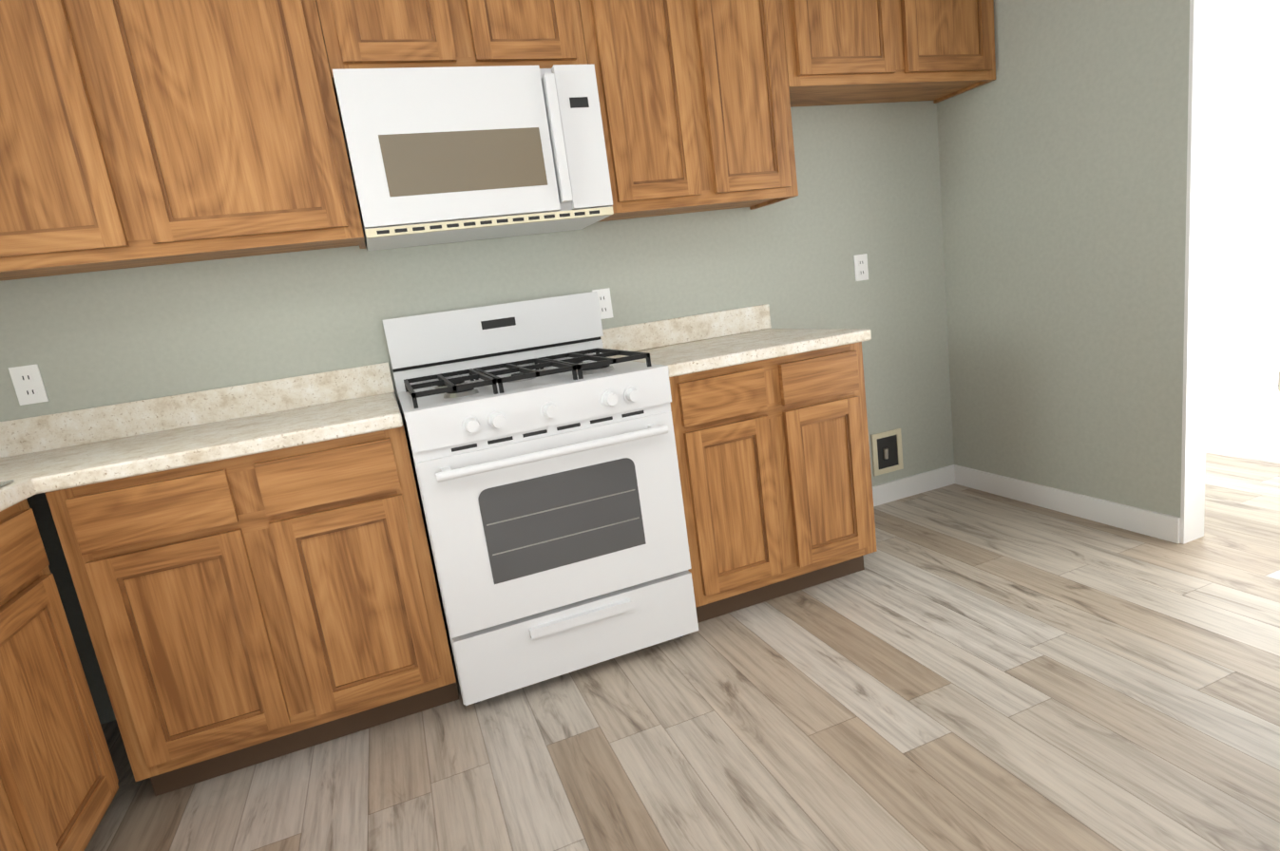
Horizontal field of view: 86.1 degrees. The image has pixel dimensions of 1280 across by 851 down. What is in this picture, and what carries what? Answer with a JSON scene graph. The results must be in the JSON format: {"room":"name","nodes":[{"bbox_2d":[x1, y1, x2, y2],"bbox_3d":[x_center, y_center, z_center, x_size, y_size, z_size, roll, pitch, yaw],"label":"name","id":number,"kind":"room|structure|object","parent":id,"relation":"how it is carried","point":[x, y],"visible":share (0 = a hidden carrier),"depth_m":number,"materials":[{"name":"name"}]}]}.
{"room":"kitchen","nodes":[
{"label":"kitchen","id":0,"kind":"room"},
{"bbox_2d":[0,100,954,725],"bbox_3d":[0.655,-0.760,2.992,6.600,2.450,0.120,-12,12,-19],"label":"wall","id":1,"kind":"structure","parent":0,"point":[869,179],"depth_m":2.60,"materials":[{"name":"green paint"}]},
{"bbox_2d":[8,363,49,405],"bbox_3d":[-1.831,-0.122,2.051,0.070,0.114,0.007,-12,12,-19],"label":"electrical outlet","id":2,"kind":"object","parent":1,"relation":"attached to","point":[28,385],"visible":1,"depth_m":2.05,"materials":[{"name":"white plastic"}]},
{"bbox_2d":[0,0,365,281],"bbox_3d":[-1.442,-0.848,1.917,1.118,0.770,0.339,-12,12,-19],"label":"upper cabinet","id":3,"kind":"object","parent":1,"relation":"attached to","point":[138,133],"visible":1,"depth_m":1.83,"materials":[{"name":"brown wood"}]},
{"bbox_2d":[0,362,394,458],"bbox_3d":[-1.538,-0.055,2.167,1.429,0.150,0.020,-12,12,-19],"label":"backsplash","id":4,"kind":"structure","parent":1,"relation":"attached to","point":[58,430],"depth_m":2.18,"materials":[{"name":"stone"}]},
{"bbox_2d":[315,0,587,110],"bbox_3d":[-0.597,-1.245,2.187,0.770,0.325,0.339,-12,12,-19],"label":"upper cabinet","id":5,"kind":"object","parent":1,"relation":"attached to","point":[413,33],"visible":0.79,"depth_m":2.04,"materials":[{"name":"brown wood"}]},
{"bbox_2d":[332,64,613,251],"bbox_3d":[-0.531,-0.859,2.226,0.762,0.452,0.415,-12,12,-19],"label":"over-the-range microwave","id":6,"kind":"object","parent":5,"relation":"attached to","point":[447,155],"visible":0.98,"depth_m":2.05,"materials":[{"name":"white metal"}]},
{"bbox_2d":[592,287,613,319],"bbox_3d":[-0.144,-0.471,2.654,0.070,0.114,0.007,-12,12,-19],"label":"electrical outlet","id":7,"kind":"object","parent":1,"relation":"attached to","point":[604,303],"visible":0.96,"depth_m":2.65,"materials":[{"name":"white plastic"}]},
{"bbox_2d":[600,304,771,351],"bbox_3d":[0.198,-0.392,2.791,0.764,0.104,0.020,-12,12,-19],"label":"backsplash","id":8,"kind":"structure","parent":1,"relation":"attached to","point":[642,336],"depth_m":2.78,"materials":[{"name":"stone"}]},
{"bbox_2d":[578,0,798,222],"bbox_3d":[0.136,-1.175,2.481,0.748,0.770,0.339,-12,12,-19],"label":"upper cabinet","id":9,"kind":"object","parent":1,"relation":"attached to","point":[695,102],"visible":0.83,"depth_m":2.34,"materials":[{"name":"brown wood"}]},
{"bbox_2d":[853,253,868,281],"bbox_3d":[0.988,-0.706,3.059,0.070,0.114,0.007,-12,12,-19],"label":"electrical outlet","id":10,"kind":"object","parent":1,"relation":"attached to","point":[861,271],"visible":1,"depth_m":3.06,"materials":[{"name":"white plastic"}]},
{"bbox_2d":[870,428,903,476],"bbox_3d":[1.174,0.126,3.250,0.170,0.200,0.028,-12,12,-19],"label":"water supply box","id":11,"kind":"object","parent":1,"relation":"attached to","point":[887,448],"visible":1,"depth_m":3.25,"materials":[{"name":"beige plastic"}]},
{"bbox_2d":[781,0,995,107],"bbox_3d":[0.916,-1.526,2.732,0.990,0.390,0.339,-12,12,-19],"label":"upper cabinet","id":12,"kind":"object","parent":1,"relation":"attached to","point":[858,51],"visible":0.83,"depth_m":2.61,"materials":[{"name":"brown wood"}]},
{"bbox_2d":[872,464,955,506],"bbox_3d":[1.102,0.339,3.252,0.960,0.095,0.012,-12,12,-19],"label":"baseboard","id":13,"kind":"structure","parent":1,"relation":"attached to","point":[901,488],"depth_m":3.33,"materials":[{"name":"white paint"}]},
{"bbox_2d":[84,447,1279,850],"bbox_3d":[1.765,0.877,0.563,6.780,0.100,6.200,-12,12,-19],"label":"floor","id":14,"kind":"structure","parent":0,"point":[955,668],"depth_m":1.78,"materials":[{"name":"brown wood"}]},
{"bbox_2d":[0,685,60,850],"bbox_3d":[-1.410,0.728,0.981,0.640,0.876,0.480,-12,12,-19],"label":"base cabinet","id":15,"kind":"object","parent":14,"relation":"on","point":[25,826],"depth_m":1.32,"materials":[{"name":"brown wood"}]},
{"bbox_2d":[0,498,118,850],"bbox_3d":[-1.550,0.676,1.343,0.640,0.876,0.480,-12,12,-19],"label":"base cabinet","id":16,"kind":"object","parent":14,"relation":"on","point":[59,785],"depth_m":1.49,"materials":[{"name":"brown wood"}]},
{"bbox_2d":[0,439,110,512],"bbox_3d":[-1.450,0.286,0.863,0.660,0.038,2.583,-12,12,-19],"label":"countertop","id":17,"kind":"structure","parent":16,"relation":"on","point":[35,473],"depth_m":1.72,"materials":[{"name":"laminate"}]},
{"bbox_2d":[0,479,14,487],"bbox_3d":[-1.522,0.196,1.054,0.560,0.433,0.840,-12,12,-19],"label":"stainless steel sink","id":18,"kind":"object","parent":17,"relation":"in","point":[4,484],"visible":0.95,"depth_m":1.52,"materials":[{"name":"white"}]},
{"bbox_2d":[45,424,458,796],"bbox_3d":[-1.063,0.463,2.089,0.805,0.875,0.639,-12,12,-19],"label":"base cabinet","id":19,"kind":"object","parent":14,"relation":"on","point":[242,612],"visible":0.96,"depth_m":1.78,"materials":[{"name":"brown wood"}]},
{"bbox_2d":[38,392,402,492],"bbox_3d":[-1.119,0.019,1.992,0.799,0.038,0.663,-12,12,-19],"label":"countertop","id":20,"kind":"structure","parent":19,"relation":"on","point":[125,457],"depth_m":1.78,"materials":[{"name":"stone"}]},
{"bbox_2d":[382,291,698,706],"bbox_3d":[-0.333,0.177,2.272,0.762,1.165,0.713,-12,12,-19],"label":"gas range","id":21,"kind":"object","parent":14,"relation":"on","point":[540,434],"visible":1,"depth_m":2.03,"materials":[{"name":"white metal"}]},
{"bbox_2d":[668,342,877,623],"bbox_3d":[0.371,0.165,2.602,0.747,0.875,0.639,-12,12,-19],"label":"base cabinet","id":22,"kind":"object","parent":14,"relation":"on","point":[773,459],"visible":0.85,"depth_m":2.30,"materials":[{"name":"brown wood"}]},
{"bbox_2d":[608,328,871,377],"bbox_3d":[0.321,-0.281,2.512,0.764,0.038,0.653,-12,12,-19],"label":"countertop","id":23,"kind":"structure","parent":22,"relation":"on","point":[700,355],"depth_m":2.30,"materials":[{"name":"stone"}]},
{"bbox_3d":[1.736,0.475,0.077,0.620,0.875,2.369,-12,12,-19],"label":"base cabinet","id":24,"kind":"object","parent":14,"relation":"on","visible":0},
{"bbox_2d":[1278,370,1279,392],"bbox_3d":[1.673,0.028,0.003,0.695,0.038,2.395,-12,12,-19],"label":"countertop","id":25,"kind":"structure","parent":24,"relation":"on","point":[1279,381],"depth_m":0.99,"materials":[{"name":"laminate"}]},
{"bbox_2d":[936,0,1189,517],"bbox_3d":[2.468,-0.544,0.631,0.110,2.450,5.600,-12,12,-19],"label":"wall","id":26,"kind":"structure","parent":0,"point":[1062,143],"depth_m":2.63,"materials":[{"name":"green paint"}]},
{"bbox_2d":[952,464,1180,543],"bbox_3d":[1.752,0.310,2.944,0.012,0.095,1.040,-12,12,-19],"label":"baseboard","id":27,"kind":"structure","parent":26,"relation":"attached to","point":[1154,525],"depth_m":2.82,"materials":[{"name":"white paint"}]},
{"bbox_2d":[1180,0,1217,544],"bbox_3d":[2.034,-0.539,1.849,0.112,2.090,0.960,-12,12,-19],"label":"door frame","id":28,"kind":"structure","parent":26,"relation":"attached to","point":[1202,54],"depth_m":2.29,"materials":[{"name":"white paint"}]},
{"label":"outside","id":29,"kind":"structure","parent":0,"visible":0},
{"bbox_2d":[1205,0,1279,458],"bbox_3d":[3.527,-0.764,1.010,0.001,2.448,5.580,-12,12,-19],"label":"wall","id":30,"kind":"structure","parent":29,"point":[1243,410],"depth_m":3.11,"materials":[{"name":"white paint"}]}
]}

